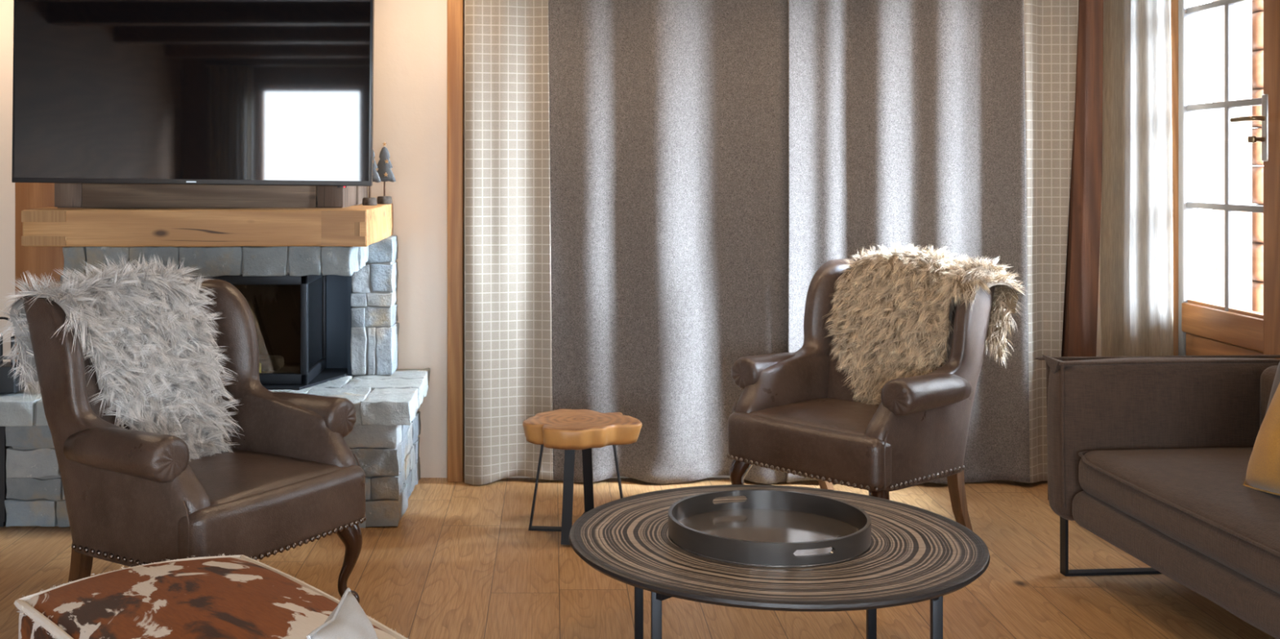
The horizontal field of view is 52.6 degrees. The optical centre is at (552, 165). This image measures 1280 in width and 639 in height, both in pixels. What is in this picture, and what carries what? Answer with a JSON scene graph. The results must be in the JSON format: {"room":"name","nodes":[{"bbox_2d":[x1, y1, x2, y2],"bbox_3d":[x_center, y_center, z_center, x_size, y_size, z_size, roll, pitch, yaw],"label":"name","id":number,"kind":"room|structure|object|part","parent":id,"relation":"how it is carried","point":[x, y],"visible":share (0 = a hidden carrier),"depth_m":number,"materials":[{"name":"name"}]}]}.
{"room":"living room","nodes":[
{"label":"living room","id":0,"kind":"room"},
{"bbox_2d":[0,0,1102,477],"bbox_3d":[-0.625,0.090,5.850,6.550,2.620,0.120,0,0,0],"label":"wall","id":1,"kind":"structure","parent":0,"point":[410,100],"depth_m":5.79,"materials":[{"name":"paint"}]},
{"bbox_2d":[15,182,65,361],"bbox_3d":[-2.260,0.090,5.740,0.220,2.620,0.120,0,0,0],"label":"trim","id":2,"kind":"structure","parent":1,"relation":"attached to","point":[38,260],"depth_m":5.68,"materials":[{"name":"brown wood"}]},
{"bbox_2d":[11,0,374,187],"bbox_3d":[-1.406,-0.334,5.072,1.403,0.827,0.088,1,0,0],"label":"television","id":3,"kind":"object","parent":1,"relation":"attached to","point":[226,92],"visible":1,"depth_m":5.03,"materials":[{"name":"black"}]},
{"bbox_2d":[447,0,464,482],"bbox_3d":[-0.432,0.090,5.755,0.070,2.620,0.100,0,0,0],"label":"trim","id":4,"kind":"structure","parent":1,"relation":"attached to","point":[455,8],"depth_m":5.71,"materials":[{"name":"brown wood"}]},
{"bbox_2d":[1061,0,1103,360],"bbox_3d":[2.348,0.090,5.725,0.213,2.620,0.130,0,0,0],"label":"curtain","id":5,"kind":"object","parent":1,"relation":"attached to","point":[1079,336],"depth_m":5.66,"materials":[{"name":"brown fabric"}]},
{"bbox_2d":[0,477,1276,638],"bbox_3d":[-0.200,1.460,1.395,7.400,0.120,9.090,0,0,0],"label":"floor","id":6,"kind":"structure","parent":0,"point":[463,561],"depth_m":4.35,"materials":[{"name":"brown wood"}]},
{"bbox_2d":[22,278,366,603],"bbox_3d":[-1.106,0.886,4.030,0.831,1.041,0.840,0,0,33],"label":"armchair","id":7,"kind":"object","parent":6,"relation":"on","point":[134,498],"visible":0.77,"depth_m":3.82,"materials":[{"name":"brown leather"}]},
{"bbox_3d":[-1.431,1.250,3.865,0.130,0.300,0.046,0,0,33],"label":"leg","id":8,"kind":"part","parent":7,"relation":"part of","materials":[{"name":"brown wood"}]},
{"bbox_3d":[-1.288,0.767,3.778,0.757,0.742,0.136,0,0,33],"label":"panel","id":9,"kind":"part","parent":7,"relation":"part of","materials":[{"name":"brown leather"}]},
{"bbox_2d":[0,253,244,461],"bbox_3d":[-1.361,0.661,4.100,0.528,0.763,0.755,0,0,33],"label":"fur throw","id":10,"kind":"object","parent":7,"relation":"on","point":[145,333],"visible":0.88,"depth_m":4.08,"materials":[{"name":"grey fur"}]},
{"bbox_3d":[-1.230,0.816,3.691,0.432,0.131,0.136,0,0,33],"label":"armrest","id":11,"kind":"part","parent":7,"relation":"part of","materials":[{"name":"brown leather"}]},
{"bbox_3d":[-1.311,0.693,4.162,0.341,0.654,0.616,0,0,33],"label":"backrest","id":12,"kind":"part","parent":7,"relation":"part of","materials":[{"name":"brown leather"}]},
{"bbox_3d":[-1.000,1.029,3.960,0.565,0.216,0.708,0,0,33],"label":"seat","id":13,"kind":"part","parent":7,"relation":"part of","materials":[{"name":"brown leather"}]},
{"bbox_3d":[-0.951,0.767,4.298,0.757,0.742,0.136,0,0,33],"label":"panel","id":14,"kind":"part","parent":7,"relation":"part of","materials":[{"name":"brown leather"}]},
{"bbox_3d":[-0.848,0.816,4.280,0.432,0.131,0.136,0,0,33],"label":"armrest","id":15,"kind":"part","parent":7,"relation":"part of","materials":[{"name":"brown leather"}]},
{"bbox_3d":[-0.657,1.256,4.111,0.099,0.301,0.072,0,0,-12],"label":"leg","id":16,"kind":"part","parent":7,"relation":"part of","materials":[{"name":"brown wood"}]},
{"bbox_2d":[13,553,408,638],"bbox_3d":[-0.645,1.164,2.655,0.599,0.472,1.241,0,0,-38],"label":"ottoman","id":17,"kind":"object","parent":6,"relation":"on","point":[233,597],"visible":0.97,"depth_m":2.79,"materials":[{"name":"multicoloured fur"}]},
{"bbox_2d":[306,587,377,638],"bbox_3d":[-0.339,0.864,2.180,0.123,0.224,0.240,0,0,9],"label":"cushion","id":18,"kind":"object","parent":17,"relation":"on","point":[348,620],"visible":1,"depth_m":2.19,"materials":[{"name":"grey fabric"}]},
{"bbox_2d":[0,182,430,528],"bbox_3d":[-1.548,0.094,5.352,2.012,2.620,0.856,0,0,0],"label":"fireplace","id":19,"kind":"object","parent":6,"relation":"on","point":[315,268],"visible":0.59,"depth_m":5.06,"materials":[{"name":"grey stone"}]},
{"bbox_2d":[0,316,26,393],"bbox_3d":[-2.189,0.749,5.130,0.164,0.297,0.120,0,0,0],"label":"lantern","id":20,"kind":"object","parent":19,"relation":"on","point":[7,384],"visible":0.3,"depth_m":5.08,"materials":[{"name":"black metal"}]},
{"bbox_3d":[-2.187,0.736,5.110,0.015,0.122,0.015,0,0,0],"label":"tool handle","id":21,"kind":"part","parent":20,"relation":"part of","materials":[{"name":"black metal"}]},
{"bbox_3d":[-2.189,0.699,5.130,0.164,0.197,0.010,0,0,0],"label":"hoop handle","id":22,"kind":"part","parent":20,"relation":"part of","materials":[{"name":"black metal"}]},
{"bbox_3d":[-2.140,0.736,5.110,0.015,0.122,0.015,0,0,0],"label":"tool handle","id":23,"kind":"part","parent":20,"relation":"part of","materials":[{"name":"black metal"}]},
{"bbox_2d":[258,363,261,373],"bbox_3d":[-1.240,0.839,5.312,0.070,0.050,0.035,0,0,0],"label":"packet","id":24,"kind":"object","parent":19,"relation":"in","point":[260,368],"visible":0.14,"depth_m":5.31,"materials":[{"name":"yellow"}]},
{"bbox_3d":[-1.355,0.897,5.445,0.930,0.010,0.510,0,0,0],"label":"steel hearth plate","id":25,"kind":"part","parent":19,"relation":"part of","materials":[{"name":"black metal"}]},
{"bbox_3d":[-0.934,0.660,5.635,0.132,0.490,0.150,0,0,0],"label":"steel panel","id":26,"kind":"part","parent":19,"relation":"part of","materials":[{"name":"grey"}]},
{"bbox_2d":[362,150,381,205],"bbox_3d":[-0.775,0.030,5.460,0.086,0.272,0.062,0,0,31],"label":"tree","id":27,"kind":"object","parent":19,"relation":"on","point":[369,201],"visible":0.49,"depth_m":5.45,"materials":[{"name":"grey fabric"}]},
{"bbox_3d":[-0.775,-0.007,5.460,0.095,0.157,0.026,0,0,0],"label":"felt crown","id":28,"kind":"part","parent":27,"relation":"part of","materials":[{"name":"grey fabric"}]},
{"bbox_2d":[377,142,395,204],"bbox_3d":[-0.738,0.030,5.660,0.090,0.272,0.066,0,0,31],"label":"tree","id":29,"kind":"object","parent":19,"relation":"on","point":[384,166],"visible":0.92,"depth_m":5.65,"materials":[{"name":"grey fabric"}]},
{"bbox_3d":[-0.738,0.097,5.660,0.009,0.100,0.009,0,0,-22],"label":"stem","id":30,"kind":"part","parent":29,"relation":"part of","materials":[{"name":"brown wood"}]},
{"bbox_3d":[-0.738,-0.007,5.660,0.100,0.157,0.026,0,0,0],"label":"felt crown","id":31,"kind":"part","parent":29,"relation":"part of","materials":[{"name":"grey fabric"}]},
{"bbox_2d":[522,408,642,545],"bbox_3d":[0.095,1.185,4.962,0.429,0.430,0.405,0,0,-32],"label":"stool","id":32,"kind":"object","parent":6,"relation":"on","point":[570,430],"visible":1,"depth_m":4.86,"materials":[{"name":"brown wood"}]},
{"bbox_3d":[0.098,1.223,4.950,0.381,0.354,0.038,0,0,6],"label":"leg frame","id":33,"kind":"part","parent":32,"relation":"part of","materials":[{"name":"black metal"}]},
{"bbox_3d":[0.098,1.223,4.950,0.038,0.336,0.440,0,0,13],"label":"leg frame","id":34,"kind":"part","parent":32,"relation":"part of","materials":[{"name":"black metal"}]},
{"bbox_3d":[0.095,1.012,4.962,0.429,0.084,0.405,0,0,-32],"label":"seat","id":35,"kind":"part","parent":32,"relation":"part of","materials":[{"name":"brown wood"}]},
{"bbox_2d":[568,484,990,638],"bbox_3d":[0.583,1.185,3.400,1.080,0.429,1.080,0,0,0],"label":"coffee table","id":36,"kind":"object","parent":6,"relation":"on","point":[914,554],"visible":0.82,"depth_m":3.16,"materials":[{"name":"brown wood"}]},
{"bbox_3d":[0.248,1.197,3.715,0.025,0.406,0.025,0,0,0],"label":"leg","id":37,"kind":"part","parent":36,"relation":"part of","materials":[{"name":"black metal"}]},
{"bbox_3d":[0.248,1.197,3.085,0.025,0.406,0.025,0,0,0],"label":"leg","id":38,"kind":"part","parent":36,"relation":"part of","materials":[{"name":"black metal"}]},
{"bbox_2d":[667,488,871,567],"bbox_3d":[0.566,0.944,3.385,0.524,0.058,0.524,0,0,0],"label":"tray","id":39,"kind":"object","parent":36,"relation":"on","point":[771,527],"visible":1,"depth_m":3.41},
{"bbox_3d":[0.583,1.014,3.400,0.680,0.036,0.680,0,0,0],"label":"cross frame","id":40,"kind":"part","parent":36,"relation":"part of","materials":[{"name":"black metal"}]},
{"bbox_3d":[0.918,1.197,3.715,0.025,0.406,0.025,0,0,0],"label":"leg","id":41,"kind":"part","parent":36,"relation":"part of","materials":[{"name":"black metal"}]},
{"bbox_3d":[0.918,1.197,3.085,0.025,0.406,0.025,0,0,0],"label":"leg","id":42,"kind":"part","parent":36,"relation":"part of","materials":[{"name":"black metal"}]},
{"bbox_2d":[726,258,995,531],"bbox_3d":[1.192,0.886,4.982,0.831,1.041,0.840,0,0,-41],"label":"armchair","id":43,"kind":"object","parent":6,"relation":"on","point":[794,414],"visible":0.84,"depth_m":4.79,"materials":[{"name":"brown leather"}]},
{"bbox_3d":[0.737,1.256,5.001,0.101,0.302,0.070,0,0,4],"label":"leg","id":44,"kind":"part","parent":43,"relation":"part of","materials":[{"name":"brown wood"}]},
{"bbox_3d":[0.902,0.816,5.195,0.432,0.131,0.136,0,0,-41],"label":"armrest","id":45,"kind":"part","parent":43,"relation":"part of","materials":[{"name":"brown leather"}]},
{"bbox_3d":[1.002,0.767,5.227,0.757,0.742,0.136,0,0,-41],"label":"panel","id":46,"kind":"part","parent":43,"relation":"part of","materials":[{"name":"brown leather"}]},
{"bbox_3d":[1.096,1.029,4.899,0.565,0.216,0.708,0,0,-41],"label":"seat","id":47,"kind":"part","parent":43,"relation":"part of","materials":[{"name":"brown leather"}]},
{"bbox_3d":[1.125,1.250,5.340,0.130,0.300,0.046,0,0,-41],"label":"leg","id":48,"kind":"part","parent":43,"relation":"part of","materials":[{"name":"brown wood"}]},
{"bbox_3d":[1.145,1.256,4.528,0.072,0.301,0.099,0,0,4],"label":"leg","id":49,"kind":"part","parent":43,"relation":"part of","materials":[{"name":"brown wood"}]},
{"bbox_3d":[1.377,0.693,5.141,0.341,0.654,0.616,0,0,-41],"label":"backrest","id":50,"kind":"part","parent":43,"relation":"part of","materials":[{"name":"brown leather"}]},
{"bbox_2d":[822,241,1025,406],"bbox_3d":[1.434,0.666,5.082,0.469,0.728,0.756,0,0,-38],"label":"fur throw","id":51,"kind":"object","parent":43,"relation":"on","point":[892,312],"visible":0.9,"depth_m":5.04,"materials":[{"name":"beige fur"}]},
{"bbox_3d":[1.361,0.816,4.663,0.432,0.131,0.136,0,0,-41],"label":"armrest","id":52,"kind":"part","parent":43,"relation":"part of","materials":[{"name":"brown leather"}]},
{"bbox_3d":[1.407,0.767,4.758,0.757,0.742,0.136,0,0,-41],"label":"panel","id":53,"kind":"part","parent":43,"relation":"part of","materials":[{"name":"brown leather"}]},
{"bbox_3d":[1.537,1.250,4.863,0.130,0.300,0.046,0,0,-41],"label":"leg","id":54,"kind":"part","parent":43,"relation":"part of","materials":[{"name":"brown wood"}]},
{"bbox_2d":[1034,354,1279,638],"bbox_3d":[2.190,0.997,3.410,0.903,0.807,2.174,0,0,-4],"label":"sofa","id":55,"kind":"object","parent":6,"relation":"on","point":[1149,455],"visible":0.84,"depth_m":4.20,"materials":[{"name":"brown fabric"}]},
{"bbox_3d":[2.124,0.933,4.418,0.864,0.551,0.154,0,0,-4],"label":"armrest","id":56,"kind":"part","parent":55,"relation":"part of","materials":[{"name":"brown fabric"}]},
{"bbox_2d":[1078,447,1279,594],"bbox_3d":[2.143,1.016,3.407,0.710,0.193,1.890,0,0,-5],"label":"seat cushion","id":57,"kind":"object","parent":55,"relation":"on","point":[1191,508],"depth_m":3.73,"materials":[{"name":"brown fabric"}]},
{"bbox_2d":[1243,382,1279,495],"bbox_3d":[2.089,0.724,3.510,0.232,0.402,0.439,0,0,-4],"label":"cushion","id":58,"kind":"object","parent":55,"relation":"on","point":[1263,472],"visible":1,"depth_m":3.59,"materials":[{"name":"yellow fabric"}]},
{"bbox_3d":[2.532,0.915,3.437,0.180,0.513,1.910,0,0,-5],"label":"backrest","id":59,"kind":"part","parent":55,"relation":"part of","materials":[{"name":"brown fabric"}]},
{"bbox_2d":[1265,362,1279,414],"bbox_3d":[2.410,0.800,3.844,0.207,0.414,0.800,0,0,-5],"label":"cushion","id":60,"kind":"object","parent":55,"relation":"on","point":[1277,379],"depth_m":4.18,"materials":[{"name":"grey fabric"}]},
{"bbox_3d":[-0.200,-1.215,1.395,7.400,0.310,9.090,0,0,0],"label":"ceiling","id":61,"kind":"structure","parent":0,"visible":0},
{"bbox_3d":[0.990,-1.163,5.700,2.820,0.114,0.028,0,0,0],"label":"rail","id":62,"kind":"object","parent":61,"relation":"attached to","visible":0},
{"bbox_2d":[464,0,787,484],"bbox_3d":[0.325,0.147,5.686,1.424,2.494,0.101,0,0,-1],"label":"curtain","id":63,"kind":"object","parent":62,"relation":"hanging from","point":[626,161],"visible":0.92,"depth_m":5.68,"materials":[{"name":"fabric"}]},
{"bbox_2d":[786,0,1079,484],"bbox_3d":[1.684,0.147,5.643,1.318,2.494,0.102,0,0,-1],"label":"curtain","id":64,"kind":"object","parent":62,"relation":"hanging from","point":[948,124],"visible":0.64,"depth_m":5.65,"materials":[{"name":"grey fabric"}]},
{"bbox_3d":[2.520,-1.140,5.480,0.178,0.160,0.374,0,0,0],"label":"rail","id":65,"kind":"object","parent":61,"relation":"attached to","visible":0},
{"bbox_2d":[1099,0,1173,356],"bbox_3d":[2.487,0.165,5.476,0.066,2.450,0.349,0,0,-28],"label":"curtain","id":66,"kind":"object","parent":65,"relation":"hanging from","point":[1136,259],"visible":0.72,"depth_m":5.46,"materials":[{"name":"fabric"}]},
{"bbox_3d":[3.075,0.090,1.395,0.850,2.620,8.790,0,0,0],"label":"wall","id":67,"kind":"structure","parent":0,"visible":0},
{"bbox_2d":[1170,0,1279,359],"bbox_3d":[2.671,0.160,5.090,0.158,2.480,0.940,0,0,0],"label":"door","id":68,"kind":"structure","parent":67,"relation":"in","point":[1200,327],"depth_m":5.15,"materials":[{"name":"brown"}]},
{"bbox_3d":[2.700,0.633,5.140,0.074,0.137,0.650,0,0,0],"label":"rail","id":69,"kind":"part","parent":68,"relation":"part of","materials":[{"name":"brown wood"}]},
{"bbox_3d":[2.705,1.035,5.140,0.056,0.710,0.650,0,0,0],"label":"panel","id":70,"kind":"part","parent":68,"relation":"part of","materials":[{"name":"brown wood"}]},
{"bbox_3d":[2.621,-0.176,4.862,0.059,0.021,0.146,0,0,0],"label":"lever","id":71,"kind":"part","parent":68,"relation":"part of","materials":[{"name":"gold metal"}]},
{"bbox_3d":[2.653,-0.142,4.800,0.012,0.250,0.038,0,0,0],"label":"handle plate","id":72,"kind":"part","parent":68,"relation":"part of","materials":[{"name":"silver metal"}]},
{"label":"outside","id":73,"kind":"structure","parent":0,"visible":0},
{"bbox_3d":[5.900,1.550,6.100,6.200,0.100,5.800,0,0,0],"label":"terrace","id":74,"kind":"object","parent":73,"visible":0},
{"bbox_2d":[1212,0,1263,313],"bbox_3d":[4.425,0.050,6.735,1.975,2.900,0.290,0,0,0],"label":"window","id":75,"kind":"structure","parent":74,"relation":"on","point":[1249,15],"depth_m":6.62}
]}

